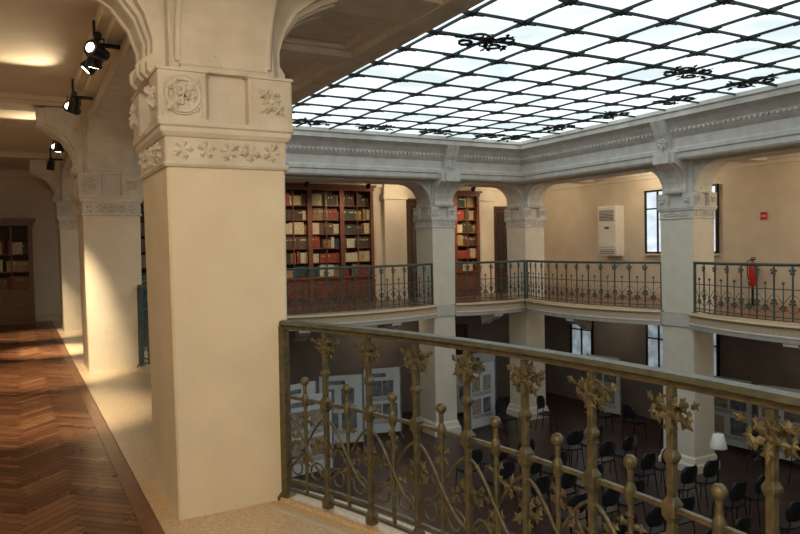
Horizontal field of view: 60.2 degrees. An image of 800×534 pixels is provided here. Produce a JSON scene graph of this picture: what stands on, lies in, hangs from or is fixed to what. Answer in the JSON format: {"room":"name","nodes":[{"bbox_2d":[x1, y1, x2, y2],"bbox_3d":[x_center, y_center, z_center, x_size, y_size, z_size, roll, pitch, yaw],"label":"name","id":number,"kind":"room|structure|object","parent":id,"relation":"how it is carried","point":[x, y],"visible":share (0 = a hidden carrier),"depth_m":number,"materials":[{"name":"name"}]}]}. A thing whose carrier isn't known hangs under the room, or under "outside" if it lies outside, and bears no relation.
{"room":"library","nodes":[
{"label":"library","id":0,"kind":"room"},
{"bbox_2d":[0,321,163,533],"bbox_3d":[-3.776,1.462,5.630,3.011,0.001,22.563,-2,2,-29],"label":"floor","id":1,"kind":"structure","parent":0,"point":[7,365],"depth_m":5.37,"materials":[{"name":"brown wood"}]},
{"bbox_2d":[0,218,35,325],"bbox_3d":[-9.013,0.115,15.223,1.770,2.350,0.520,-2,2,-29],"label":"bookcase","id":2,"kind":"object","parent":1,"relation":"on","point":[17,302],"visible":1,"depth_m":15.39,"materials":[{"name":"brown wood"}]},
{"bbox_2d":[0,240,29,289],"bbox_3d":[-9.024,-0.045,15.234,1.490,1.109,0.245,-2,2,-29],"label":"books","id":3,"kind":"object","parent":2,"relation":"on","point":[20,282],"depth_m":15.37,"materials":[{"name":"beige paper"}]},
{"bbox_2d":[47,320,303,533],"bbox_3d":[-2.344,1.408,6.405,0.900,0.011,22.430,-2,2,-29],"label":"floor","id":4,"kind":"structure","parent":0,"point":[123,398],"depth_m":5.44,"materials":[{"name":"stone"}]},
{"bbox_2d":[0,177,509,411],"bbox_3d":[-2.874,0.881,19.067,17.400,7.350,0.200,-2,2,-29],"label":"wall","id":5,"kind":"structure","parent":0,"point":[19,197],"depth_m":19.26,"materials":[{"name":"paint"}]},
{"bbox_2d":[406,198,417,298],"bbox_3d":[0.439,-0.556,20.704,0.550,2.986,0.104,-2,2,-29],"label":"door","id":6,"kind":"structure","parent":5,"relation":"in","point":[411,203],"depth_m":20.64,"materials":[{"name":"brown wood"}]},
{"bbox_2d":[381,184,494,299],"bbox_3d":[1.258,-0.787,21.101,4.000,3.400,0.200,-2,2,-29],"label":"trim","id":7,"kind":"structure","parent":5,"relation":"attached to","point":[393,197],"depth_m":20.35,"materials":[{"name":"paint"}]},
{"bbox_2d":[455,324,467,354],"bbox_3d":[1.531,3.057,21.375,1.380,2.490,0.104,-2,2,-29],"label":"door","id":8,"kind":"structure","parent":5,"relation":"in","point":[461,330],"depth_m":21.56,"materials":[{"name":"brown wood"}]},
{"bbox_2d":[494,206,507,292],"bbox_3d":[3.427,-0.564,22.362,0.980,2.786,0.104,-2,2,-29],"label":"door","id":9,"kind":"structure","parent":5,"relation":"in","point":[500,230],"depth_m":22.24,"materials":[{"name":"brown wood"}]},
{"bbox_2d":[279,0,484,104],"bbox_3d":[-0.703,-2.399,5.755,1.900,1.090,19.820,-2,2,-29],"label":"ceiling","id":10,"kind":"structure","parent":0,"point":[350,35],"depth_m":5.88,"materials":[{"name":"beige paint"}]},
{"bbox_2d":[0,0,799,190],"bbox_3d":[2.554,-2.290,9.069,17.400,0.450,22.450,-2,2,-29],"label":"ceiling","id":11,"kind":"structure","parent":0,"point":[42,42],"depth_m":7.46,"materials":[{"name":"paint"}]},
{"bbox_2d":[46,148,62,169],"bbox_3d":[-6.217,-1.934,12.414,0.274,0.404,0.190,-2,2,-29],"label":"track spotlight","id":12,"kind":"object","parent":11,"relation":"attached to","point":[50,166],"visible":1,"depth_m":12.35,"materials":[{"name":"black metal"}]},
{"bbox_2d":[50,140,63,152],"bbox_3d":[-5.233,-1.943,10.566,0.311,0.398,0.332,-1,2,16],"label":"track spotlight","id":13,"kind":"object","parent":11,"relation":"attached to","point":[56,146],"visible":0.7,"depth_m":10.43,"materials":[{"name":"black metal"}]},
{"bbox_2d":[62,153,71,181],"bbox_3d":[-5.319,-1.757,11.749,0.576,0.995,4.831,-2,2,-29],"label":"arcade","id":14,"kind":"object","parent":11,"relation":"attached to","point":[67,164],"visible":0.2,"depth_m":13.15,"materials":[{"name":"grey paint"}]},
{"bbox_2d":[63,79,92,115],"bbox_3d":[-3.632,-1.887,7.682,0.311,0.408,0.332,-1,2,16],"label":"track spotlight","id":15,"kind":"object","parent":11,"relation":"attached to","point":[73,104],"visible":1,"depth_m":7.56,"materials":[{"name":"black metal"}]},
{"bbox_2d":[80,20,119,75],"bbox_3d":[-2.501,-1.852,5.772,0.302,0.413,0.598,-2,2,-29],"label":"track spotlight","id":16,"kind":"object","parent":11,"relation":"attached to","point":[96,53],"visible":1,"depth_m":5.62,"materials":[{"name":"black metal"}]},
{"bbox_2d":[86,34,135,174],"bbox_3d":[-2.611,-1.670,6.871,0.576,0.995,5.031,-2,2,-29],"label":"wall","id":17,"kind":"structure","parent":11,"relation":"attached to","point":[109,134],"depth_m":8.58,"materials":[{"name":"grey paint"}]},
{"bbox_2d":[173,0,277,77],"bbox_3d":[0.164,-1.581,1.870,0.576,0.995,5.111,-2,2,-29],"label":"wall","id":18,"kind":"structure","parent":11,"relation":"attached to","point":[241,30],"depth_m":4.00,"materials":[{"name":"grey paint"}]},
{"bbox_2d":[285,176,431,207],"bbox_3d":[-1.534,-1.985,16.980,5.104,0.995,0.710,-2,2,-29],"label":"arcade","id":19,"kind":"object","parent":11,"relation":"attached to","point":[421,190],"visible":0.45,"depth_m":17.64,"materials":[{"name":"grey paint"}]},
{"bbox_2d":[140,79,799,183],"bbox_3d":[3.437,-2.545,8.079,11.200,1.100,19.870,-2,2,-29],"label":"trim","id":20,"kind":"structure","parent":11,"relation":"attached to","point":[766,118],"depth_m":15.99,"materials":[{"name":"white paint"}]},
{"bbox_2d":[292,0,799,141],"bbox_3d":[4.044,-3.019,8.036,8.818,0.119,19.188,-2,2,-29],"label":"skylight","id":21,"kind":"object","parent":20,"relation":"attached to","point":[499,70],"visible":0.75,"depth_m":10.75,"materials":[{"name":"glass"}]},
{"bbox_2d":[453,182,523,207],"bbox_3d":[2.247,-2.122,19.076,2.554,0.995,0.710,-2,2,-29],"label":"arcade","id":22,"kind":"object","parent":11,"relation":"attached to","point":[518,188],"visible":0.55,"depth_m":19.22,"materials":[{"name":"grey paint"}]},
{"bbox_2d":[526,166,662,202],"bbox_3d":[4.909,-2.127,17.419,0.576,0.995,4.831,-2,2,-29],"label":"arcade","id":23,"kind":"object","parent":11,"relation":"attached to","point":[653,169],"visible":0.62,"depth_m":17.12,"materials":[{"name":"grey paint"}]},
{"bbox_2d":[693,146,799,192],"bbox_3d":[7.617,-2.040,12.541,0.576,0.995,5.031,-2,2,-29],"label":"arcade","id":24,"kind":"object","parent":11,"relation":"attached to","point":[705,170],"visible":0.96,"depth_m":14.37,"materials":[{"name":"grey paint"}]},
{"bbox_2d":[0,291,799,533],"bbox_3d":[2.628,1.380,9.175,17.400,0.304,22.450,-2,2,-29],"label":"floor","id":25,"kind":"structure","parent":0,"point":[668,318],"depth_m":14.94,"materials":[{"name":"paint"}]},
{"bbox_2d":[140,199,147,309],"bbox_3d":[-6.045,-0.427,16.860,2.180,3.220,0.520,-2,2,-29],"label":"bookcase","id":26,"kind":"object","parent":25,"relation":"on","point":[142,225],"visible":0.02,"depth_m":16.67,"materials":[{"name":"brown wood"}]},
{"bbox_2d":[140,199,146,283],"bbox_3d":[-6.063,-0.734,16.865,1.892,2.273,0.245,-2,2,-29],"label":"books","id":27,"kind":"object","parent":26,"relation":"on","point":[142,226],"depth_m":16.67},
{"bbox_2d":[285,183,375,306],"bbox_3d":[-2.505,-0.595,18.822,3.980,3.300,0.520,-2,2,-29],"label":"bookcase","id":28,"kind":"object","parent":25,"relation":"on","point":[328,225],"visible":0.59,"depth_m":19.05,"materials":[{"name":"brown wood"}]},
{"bbox_2d":[285,193,370,277],"bbox_3d":[-2.521,-0.868,18.828,3.696,2.284,0.245,-2,2,-29],"label":"books","id":29,"kind":"object","parent":28,"relation":"on","point":[300,200],"depth_m":19.02,"materials":[{"name":"paper"}]},
{"bbox_2d":[453,191,481,296],"bbox_3d":[1.604,-0.704,21.101,1.920,3.220,0.520,-2,2,-29],"label":"bookcase","id":30,"kind":"object","parent":25,"relation":"on","point":[467,223],"visible":0.45,"depth_m":21.23,"materials":[{"name":"brown wood"}]},
{"bbox_2d":[457,196,475,270],"bbox_3d":[1.589,-1.018,21.107,1.638,2.287,0.245,-2,2,-29],"label":"books","id":31,"kind":"object","parent":30,"relation":"on","point":[465,203],"depth_m":21.24,"materials":[{"name":"paper"}]},
{"bbox_2d":[746,257,759,305],"bbox_3d":[8.368,0.336,16.375,0.300,1.136,0.300,-2,2,-29],"label":"fire extinguisher","id":32,"kind":"object","parent":25,"relation":"on","point":[752,277],"visible":0.78,"depth_m":16.32,"materials":[{"name":"red metal"}]},
{"bbox_2d":[131,298,799,533],"bbox_3d":[2.568,1.508,9.807,11.393,0.655,16.492,-2,2,-29],"label":"balcony slab","id":33,"kind":"object","parent":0,"point":[308,514],"visible":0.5,"depth_m":15.28,"materials":[{"name":"paint"}]},
{"bbox_2d":[137,285,149,367],"bbox_3d":[-2.083,0.824,7.208,0.598,1.120,4.957,-2,2,-29],"label":"balustrade","id":34,"kind":"object","parent":33,"relation":"on","point":[139,290],"visible":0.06,"depth_m":9.18,"materials":[{"name":"metal"}]},
{"bbox_2d":[141,277,147,347],"bbox_3d":[-4.791,0.737,12.086,0.599,1.120,4.758,-2,2,-29],"label":"balustrade","id":35,"kind":"object","parent":33,"relation":"on","point":[144,279],"visible":0.23,"depth_m":10.97,"materials":[{"name":"black metal"}]},
{"bbox_2d":[286,263,433,313],"bbox_3d":[-1.185,0.536,16.514,5.026,1.120,0.598,-2,2,-29],"label":"balustrade","id":36,"kind":"object","parent":33,"relation":"on","point":[326,272],"visible":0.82,"depth_m":16.37,"materials":[{"name":"metal"}]},
{"bbox_2d":[454,260,525,304],"bbox_3d":[2.533,0.397,18.724,2.476,1.120,0.338,-2,2,-29],"label":"balustrade","id":37,"kind":"object","parent":33,"relation":"on","point":[467,267],"visible":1,"depth_m":18.53,"materials":[{"name":"metal"}]},
{"bbox_2d":[277,320,799,533],"bbox_3d":[0.694,0.913,2.209,0.603,1.120,5.036,-2,2,-29],"label":"balustrade","id":38,"kind":"object","parent":33,"relation":"on","point":[673,511],"visible":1,"depth_m":3.05,"materials":[{"name":"brown metal"}]},
{"bbox_2d":[526,260,663,311],"bbox_3d":[4.482,0.401,17.228,0.599,1.120,4.758,-2,2,-29],"label":"balustrade","id":39,"kind":"object","parent":33,"relation":"on","point":[644,267],"visible":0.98,"depth_m":16.59,"materials":[{"name":"metal"}]},
{"bbox_2d":[692,261,799,322],"bbox_3d":[7.190,0.488,12.349,0.598,1.120,4.957,-2,2,-29],"label":"balustrade","id":40,"kind":"object","parent":33,"relation":"on","point":[792,265],"visible":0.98,"depth_m":13.17,"materials":[{"name":"metal"}]},
{"bbox_2d":[292,392,799,533],"bbox_3d":[2.695,4.730,9.273,17.400,0.200,22.450,-2,2,-29],"label":"floor","id":41,"kind":"structure","parent":0,"point":[569,411],"depth_m":14.88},
{"bbox_2d":[29,159,81,330],"bbox_3d":[-6.590,1.096,14.229,1.502,7.150,1.618,-1,2,13],"label":"column","id":42,"kind":"structure","parent":41,"relation":"on","point":[64,210],"depth_m":13.72,"materials":[{"name":"paint"}]},
{"bbox_2d":[36,107,142,371],"bbox_3d":[-3.931,1.181,9.437,1.675,7.150,1.014,-2,2,-29],"label":"column","id":43,"kind":"structure","parent":41,"relation":"on","point":[108,207],"depth_m":9.02,"materials":[{"name":"paint"}]},
{"bbox_2d":[94,0,337,519],"bbox_3d":[-1.175,1.270,4.471,1.675,7.150,1.009,-2,2,-29],"label":"column","id":44,"kind":"structure","parent":41,"relation":"on","point":[211,149],"depth_m":4.07,"materials":[{"name":"paint"}]},
{"bbox_2d":[290,380,316,396],"bbox_3d":[-2.399,3.623,16.119,1.150,1.820,0.440,-3,2,-43],"label":"display panel","id":45,"kind":"object","parent":41,"relation":"on","point":[296,389],"visible":0.09,"depth_m":16.18,"materials":[{"name":"white"}]},
{"bbox_2d":[291,391,336,476],"bbox_3d":[-1.943,3.650,14.886,1.150,1.820,0.440,-2,2,-35],"label":"display panel","id":46,"kind":"object","parent":41,"relation":"on","point":[316,413],"visible":0.42,"depth_m":14.89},
{"bbox_2d":[317,373,365,446],"bbox_3d":[-1.457,3.576,17.099,1.150,1.820,0.440,-1,2,-12],"label":"display panel","id":47,"kind":"object","parent":41,"relation":"on","point":[356,396],"visible":0.5,"depth_m":17.11,"materials":[{"name":"white"}]},
{"bbox_2d":[362,366,403,440],"bbox_3d":[-0.466,3.530,17.991,1.050,1.820,0.440,-2,2,-15],"label":"display panel","id":48,"kind":"object","parent":41,"relation":"on","point":[386,380],"visible":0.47,"depth_m":17.98,"materials":[{"name":"white"}]},
{"bbox_2d":[413,172,461,436],"bbox_3d":[0.972,0.822,18.421,0.876,7.150,1.831,-2,2,-29],"label":"column","id":49,"kind":"structure","parent":41,"relation":"on","point":[435,226],"depth_m":18.08,"materials":[{"name":"paint"}]},
{"bbox_2d":[455,448,483,488],"bbox_3d":[1.410,4.081,13.957,0.450,0.882,0.488,-2,2,-26],"label":"chair","id":50,"kind":"object","parent":41,"relation":"on","point":[477,455],"visible":0.52,"depth_m":13.85,"materials":[{"name":"plastic"}]},
{"bbox_2d":[456,353,499,418],"bbox_3d":[2.215,3.414,20.164,1.350,1.820,0.440,-2,2,-20],"label":"display panel","id":51,"kind":"object","parent":41,"relation":"on","point":[483,357],"visible":0.24,"depth_m":19.99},
{"bbox_2d":[470,360,501,435],"bbox_3d":[2.200,3.464,18.440,1.050,1.820,0.440,-3,2,-40],"label":"display panel","id":52,"kind":"object","parent":41,"relation":"on","point":[483,393],"visible":0.8,"depth_m":18.45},
{"bbox_2d":[482,443,509,478],"bbox_3d":[1.992,4.060,14.272,0.450,0.882,0.488,-2,2,-31],"label":"chair","id":53,"kind":"object","parent":41,"relation":"on","point":[503,455],"visible":0.37,"depth_m":14.18,"materials":[{"name":"plastic"}]},
{"bbox_2d":[485,460,516,509],"bbox_3d":[1.928,4.094,13.148,0.450,0.882,0.488,-2,2,-29],"label":"chair","id":54,"kind":"object","parent":41,"relation":"on","point":[509,467],"visible":0.56,"depth_m":13.00,"materials":[{"name":"plastic"}]},
{"bbox_2d":[495,399,517,437],"bbox_3d":[2.745,3.937,17.989,0.450,0.882,0.488,-3,2,-40],"label":"chair","id":55,"kind":"object","parent":41,"relation":"on","point":[500,405],"visible":0.9,"depth_m":18.08,"materials":[{"name":"plastic"}]},
{"bbox_2d":[509,439,534,482],"bbox_3d":[2.585,4.039,14.585,0.450,0.882,0.488,-2,2,-28],"label":"chair","id":56,"kind":"object","parent":41,"relation":"on","point":[532,442],"visible":0.34,"depth_m":14.47,"materials":[{"name":"plastic"}]},
{"bbox_2d":[499,183,550,419],"bbox_3d":[3.638,0.726,19.899,1.502,7.150,1.618,-1,2,13],"label":"column","id":57,"kind":"structure","parent":41,"relation":"on","point":[525,226],"depth_m":19.58,"materials":[{"name":"paint"}]},
{"bbox_2d":[513,456,542,497],"bbox_3d":[2.505,4.075,13.393,0.450,0.882,0.488,-2,2,-29],"label":"chair","id":58,"kind":"object","parent":41,"relation":"on","point":[535,468],"visible":0.35,"depth_m":13.26,"materials":[{"name":"plastic"}]},
{"bbox_2d":[518,474,551,528],"bbox_3d":[2.415,4.109,12.295,0.450,0.882,0.488,-2,2,-31],"label":"chair","id":59,"kind":"object","parent":41,"relation":"on","point":[543,483],"visible":0.7,"depth_m":12.11,"materials":[{"name":"plastic"}]},
{"bbox_2d":[535,395,557,432],"bbox_3d":[3.887,3.902,18.391,0.488,0.882,0.450,0,2,38],"label":"chair","id":60,"kind":"object","parent":41,"relation":"on","point":[540,401],"visible":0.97,"depth_m":18.42,"materials":[{"name":"plastic"}]},
{"bbox_2d":[539,450,567,483],"bbox_3d":[3.069,4.053,13.748,0.450,0.882,0.488,-2,2,-27],"label":"chair","id":61,"kind":"object","parent":41,"relation":"on","point":[564,455],"visible":0.29,"depth_m":13.62,"materials":[{"name":"plastic"}]},
{"bbox_2d":[545,468,576,520],"bbox_3d":[2.967,4.089,12.584,0.450,0.882,0.488,-2,2,-32],"label":"chair","id":62,"kind":"object","parent":41,"relation":"on","point":[568,481],"visible":0.56,"depth_m":12.41,"materials":[{"name":"plastic"}]},
{"bbox_2d":[553,492,587,533],"bbox_3d":[2.845,4.125,11.418,0.450,0.882,0.488,-2,2,-29],"label":"chair","id":63,"kind":"object","parent":41,"relation":"on","point":[573,500],"visible":0.55,"depth_m":11.27,"materials":[{"name":"plastic"}]},
{"bbox_2d":[560,429,584,468],"bbox_3d":[3.781,3.995,15.259,0.450,0.882,0.488,-2,2,-25],"label":"chair","id":64,"kind":"object","parent":41,"relation":"on","point":[574,437],"visible":0.89,"depth_m":15.08,"materials":[{"name":"plastic"}]},
{"bbox_2d":[573,462,603,494],"bbox_3d":[3.539,4.068,12.915,0.450,0.882,0.488,-2,2,-29],"label":"chair","id":65,"kind":"object","parent":41,"relation":"on","point":[600,467],"visible":0.2,"depth_m":12.83,"materials":[{"name":"plastic"}]},
{"bbox_2d":[577,425,602,459],"bbox_3d":[4.303,3.976,15.569,0.450,0.882,0.488,-2,2,-30],"label":"chair","id":66,"kind":"object","parent":41,"relation":"on","point":[600,428],"visible":0.34,"depth_m":15.49,"materials":[{"name":"plastic"}]},
{"bbox_2d":[586,488,620,532],"bbox_3d":[3.472,4.105,11.706,0.450,0.882,0.488,-2,2,-32],"label":"chair","id":67,"kind":"object","parent":41,"relation":"on","point":[610,497],"visible":0.73,"depth_m":11.52,"materials":[{"name":"plastic"}]},
{"bbox_2d":[596,404,612,430],"bbox_3d":[5.278,3.883,18.111,0.488,0.882,0.450,-1,2,-8],"label":"chair","id":68,"kind":"object","parent":41,"relation":"on","point":[599,414],"visible":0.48,"depth_m":17.96,"materials":[{"name":"plastic"}]},
{"bbox_2d":[583,354,626,419],"bbox_3d":[5.858,3.401,19.783,0.440,1.720,1.150,-2,2,-39],"label":"display panel","id":69,"kind":"object","parent":41,"relation":"on","point":[615,406],"visible":0.34,"depth_m":19.53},
{"bbox_2d":[597,439,617,480],"bbox_3d":[4.232,4.011,14.399,0.450,0.882,0.488,-2,2,-27],"label":"chair","id":70,"kind":"object","parent":41,"relation":"on","point":[607,448],"visible":0.74,"depth_m":14.21,"materials":[{"name":"plastic"}]},
{"bbox_2d":[603,513,637,533],"bbox_3d":[3.342,4.142,10.516,0.450,0.882,0.488,-2,2,-24],"label":"chair","id":71,"kind":"object","parent":41,"relation":"on","point":[623,528],"visible":0.47,"depth_m":10.30,"materials":[{"name":"plastic"}]},
{"bbox_2d":[609,434,637,477],"bbox_3d":[4.805,3.990,14.754,0.450,0.882,0.488,-2,2,-32],"label":"chair","id":72,"kind":"object","parent":41,"relation":"on","point":[629,442],"visible":0.83,"depth_m":14.59,"materials":[{"name":"plastic"}]},
{"bbox_2d":[611,478,646,522],"bbox_3d":[3.995,4.085,12.020,0.450,0.882,0.488,-2,2,-31],"label":"chair","id":73,"kind":"object","parent":41,"relation":"on","point":[640,484],"visible":0.31,"depth_m":11.92,"materials":[{"name":"plastic"}]},
{"bbox_2d":[621,404,646,438],"bbox_3d":[5.893,3.891,17.412,0.488,0.882,0.450,-2,2,-25],"label":"chair","id":74,"kind":"object","parent":41,"relation":"on","point":[629,412],"visible":0.95,"depth_m":17.31,"materials":[{"name":"plastic"}]},
{"bbox_2d":[634,451,658,495],"bbox_3d":[4.753,4.026,13.521,0.450,0.882,0.488,-2,2,-32],"label":"chair","id":75,"kind":"object","parent":41,"relation":"on","point":[648,460],"visible":0.77,"depth_m":13.35,"materials":[{"name":"plastic"}]},
{"bbox_2d":[635,507,665,533],"bbox_3d":[3.921,4.121,10.843,0.450,0.882,0.488,-2,2,-30],"label":"chair","id":76,"kind":"object","parent":41,"relation":"on","point":[655,519],"visible":0.67,"depth_m":10.65,"materials":[{"name":"plastic"}]},
{"bbox_2d":[647,448,665,492],"bbox_3d":[5.298,4.005,13.869,0.450,0.882,0.488,-2,2,-29],"label":"chair","id":77,"kind":"object","parent":41,"relation":"on","point":[661,465],"visible":0.34,"depth_m":13.74,"materials":[{"name":"plastic"}]},
{"bbox_2d":[665,495,695,533],"bbox_3d":[4.507,4.098,11.198,0.450,0.882,0.488,-2,2,-26],"label":"chair","id":78,"kind":"object","parent":41,"relation":"on","point":[688,502],"visible":0.4,"depth_m":11.03,"materials":[{"name":"plastic"}]},
{"bbox_2d":[665,464,699,511],"bbox_3d":[5.204,4.041,12.707,0.450,0.882,0.488,-2,2,-29],"label":"chair","id":79,"kind":"object","parent":41,"relation":"on","point":[688,475],"visible":0.79,"depth_m":12.52,"materials":[{"name":"plastic"}]},
{"bbox_2d":[653,152,719,474],"bbox_3d":[6.297,0.811,15.107,1.675,7.150,1.006,-2,2,-29],"label":"column","id":80,"kind":"structure","parent":41,"relation":"on","point":[687,216],"depth_m":14.80,"materials":[{"name":"paint"}]},
{"bbox_2d":[687,458,718,508],"bbox_3d":[5.747,4.021,13.019,0.450,0.882,0.488,-2,2,-30],"label":"chair","id":81,"kind":"object","parent":41,"relation":"on","point":[711,467],"visible":0.86,"depth_m":12.83,"materials":[{"name":"plastic"}]},
{"bbox_2d":[703,529,711,533],"bbox_3d":[4.391,4.136,9.981,0.450,0.882,0.488,-2,2,-28],"label":"chair","id":82,"kind":"object","parent":41,"relation":"on","point":[708,531],"visible":0.23,"depth_m":9.73,"materials":[{"name":"plastic"}]},
{"bbox_2d":[709,433,727,485],"bbox_3d":[6.430,3.895,13.933,0.344,1.050,0.339,-2,2,-29],"label":"floor lamp","id":83,"kind":"object","parent":41,"relation":"on","point":[717,442],"visible":0.77,"depth_m":13.83,"materials":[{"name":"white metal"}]},
{"bbox_2d":[711,480,747,526],"bbox_3d":[5.669,4.057,11.832,0.450,0.882,0.488,-2,2,-30],"label":"chair","id":84,"kind":"object","parent":41,"relation":"on","point":[737,492],"visible":0.94,"depth_m":11.65,"materials":[{"name":"plastic"}]},
{"bbox_2d":[714,376,755,456],"bbox_3d":[7.798,3.464,16.286,0.440,1.720,1.150,-2,2,-33],"label":"display panel","id":85,"kind":"object","parent":41,"relation":"on","point":[725,423],"visible":0.48,"depth_m":16.22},
{"bbox_2d":[733,514,750,533],"bbox_3d":[4.987,4.114,10.335,0.450,0.882,0.488,-2,2,-33],"label":"chair","id":86,"kind":"object","parent":41,"relation":"on","point":[742,524],"visible":0.88,"depth_m":10.10,"materials":[{"name":"plastic"}]},
{"bbox_2d":[736,475,764,526],"bbox_3d":[6.264,4.035,12.160,0.450,0.882,0.488,-2,2,-31],"label":"chair","id":87,"kind":"object","parent":41,"relation":"on","point":[757,495],"visible":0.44,"depth_m":11.97,"materials":[{"name":"plastic"}]},
{"bbox_2d":[746,432,764,474],"bbox_3d":[7.667,3.936,14.627,0.488,0.882,0.450,-2,2,-19],"label":"chair","id":88,"kind":"object","parent":41,"relation":"on","point":[759,451],"visible":0.34,"depth_m":14.58,"materials":[{"name":"plastic"}]},
{"bbox_2d":[753,383,799,460],"bbox_3d":[8.429,3.484,15.149,0.440,1.720,1.150,-2,2,-39],"label":"display panel","id":89,"kind":"object","parent":41,"relation":"on","point":[793,418],"visible":0.27,"depth_m":15.13,"materials":[{"name":"white"}]},
{"bbox_2d":[779,501,799,533],"bbox_3d":[6.129,4.074,10.929,0.450,0.882,0.488,-2,2,-26],"label":"chair","id":90,"kind":"object","parent":41,"relation":"on","point":[792,515],"visible":0.77,"depth_m":10.72,"materials":[{"name":"plastic"}]},
{"bbox_2d":[788,444,799,484],"bbox_3d":[8.107,3.950,13.834,0.488,0.882,0.450,-2,2,-31],"label":"chair","id":91,"kind":"object","parent":41,"relation":"on","point":[795,462],"visible":0.58,"depth_m":13.88,"materials":[{"name":"plastic"}]},
{"bbox_2d":[543,161,799,433],"bbox_3d":[10.314,0.779,13.431,0.200,7.350,22.850,-2,2,-29],"label":"wall","id":92,"kind":"structure","parent":0,"point":[571,223],"depth_m":19.08,"materials":[{"name":"paint"}]},
{"bbox_2d":[35,286,799,321],"bbox_3d":[2.623,1.153,9.169,17.400,0.160,22.450,-2,2,-29],"label":"baseboard","id":93,"kind":"structure","parent":92,"relation":"attached to","point":[41,317],"depth_m":17.14,"materials":[{"name":"wood"}]},
{"bbox_2d":[570,321,593,354],"bbox_3d":[5.666,2.273,21.572,0.130,1.480,1.050,-2,2,-29],"label":"window","id":94,"kind":"structure","parent":92,"relation":"in","point":[581,340],"depth_m":21.57,"materials":[{"name":"glass"}]},
{"bbox_2d":[598,205,623,255],"bbox_3d":[6.166,-1.049,20.195,0.370,1.460,0.720,-2,2,-29],"label":"air conditioner","id":95,"kind":"object","parent":92,"relation":"attached to","point":[610,218],"visible":1,"depth_m":19.97,"materials":[{"name":"plastic"}]},
{"bbox_2d":[642,189,661,254],"bbox_3d":[7.038,-1.214,18.869,0.130,1.790,0.960,-2,2,-29],"label":"window","id":96,"kind":"structure","parent":92,"relation":"in","point":[651,214],"depth_m":19.05,"materials":[{"name":"clear glass"}]},
{"bbox_2d":[645,325,662,367],"bbox_3d":[7.109,2.304,18.971,0.130,1.510,0.960,-2,2,-29],"label":"window","id":97,"kind":"structure","parent":92,"relation":"in","point":[654,333],"depth_m":19.12,"materials":[{"name":"glass"}]},
{"bbox_2d":[712,184,720,254],"bbox_3d":[7.727,-1.191,17.628,0.130,1.790,0.960,-2,2,-29],"label":"window","id":98,"kind":"structure","parent":92,"relation":"in","point":[715,187],"depth_m":17.27,"materials":[{"name":"black metal"}]},
{"bbox_2d":[713,333,719,376],"bbox_3d":[7.798,2.326,17.730,0.130,1.510,0.960,-2,2,-29],"label":"window","id":99,"kind":"structure","parent":92,"relation":"in","point":[716,337],"depth_m":17.38,"materials":[{"name":"glass"}]},
{"bbox_2d":[760,212,766,219],"bbox_3d":[8.559,-1.203,16.236,0.025,0.180,0.160,-2,2,-29],"label":"safety sign","id":100,"kind":"object","parent":92,"relation":"attached to","point":[763,215],"visible":1,"depth_m":16.23,"materials":[{"name":"red plastic"}]}
]}

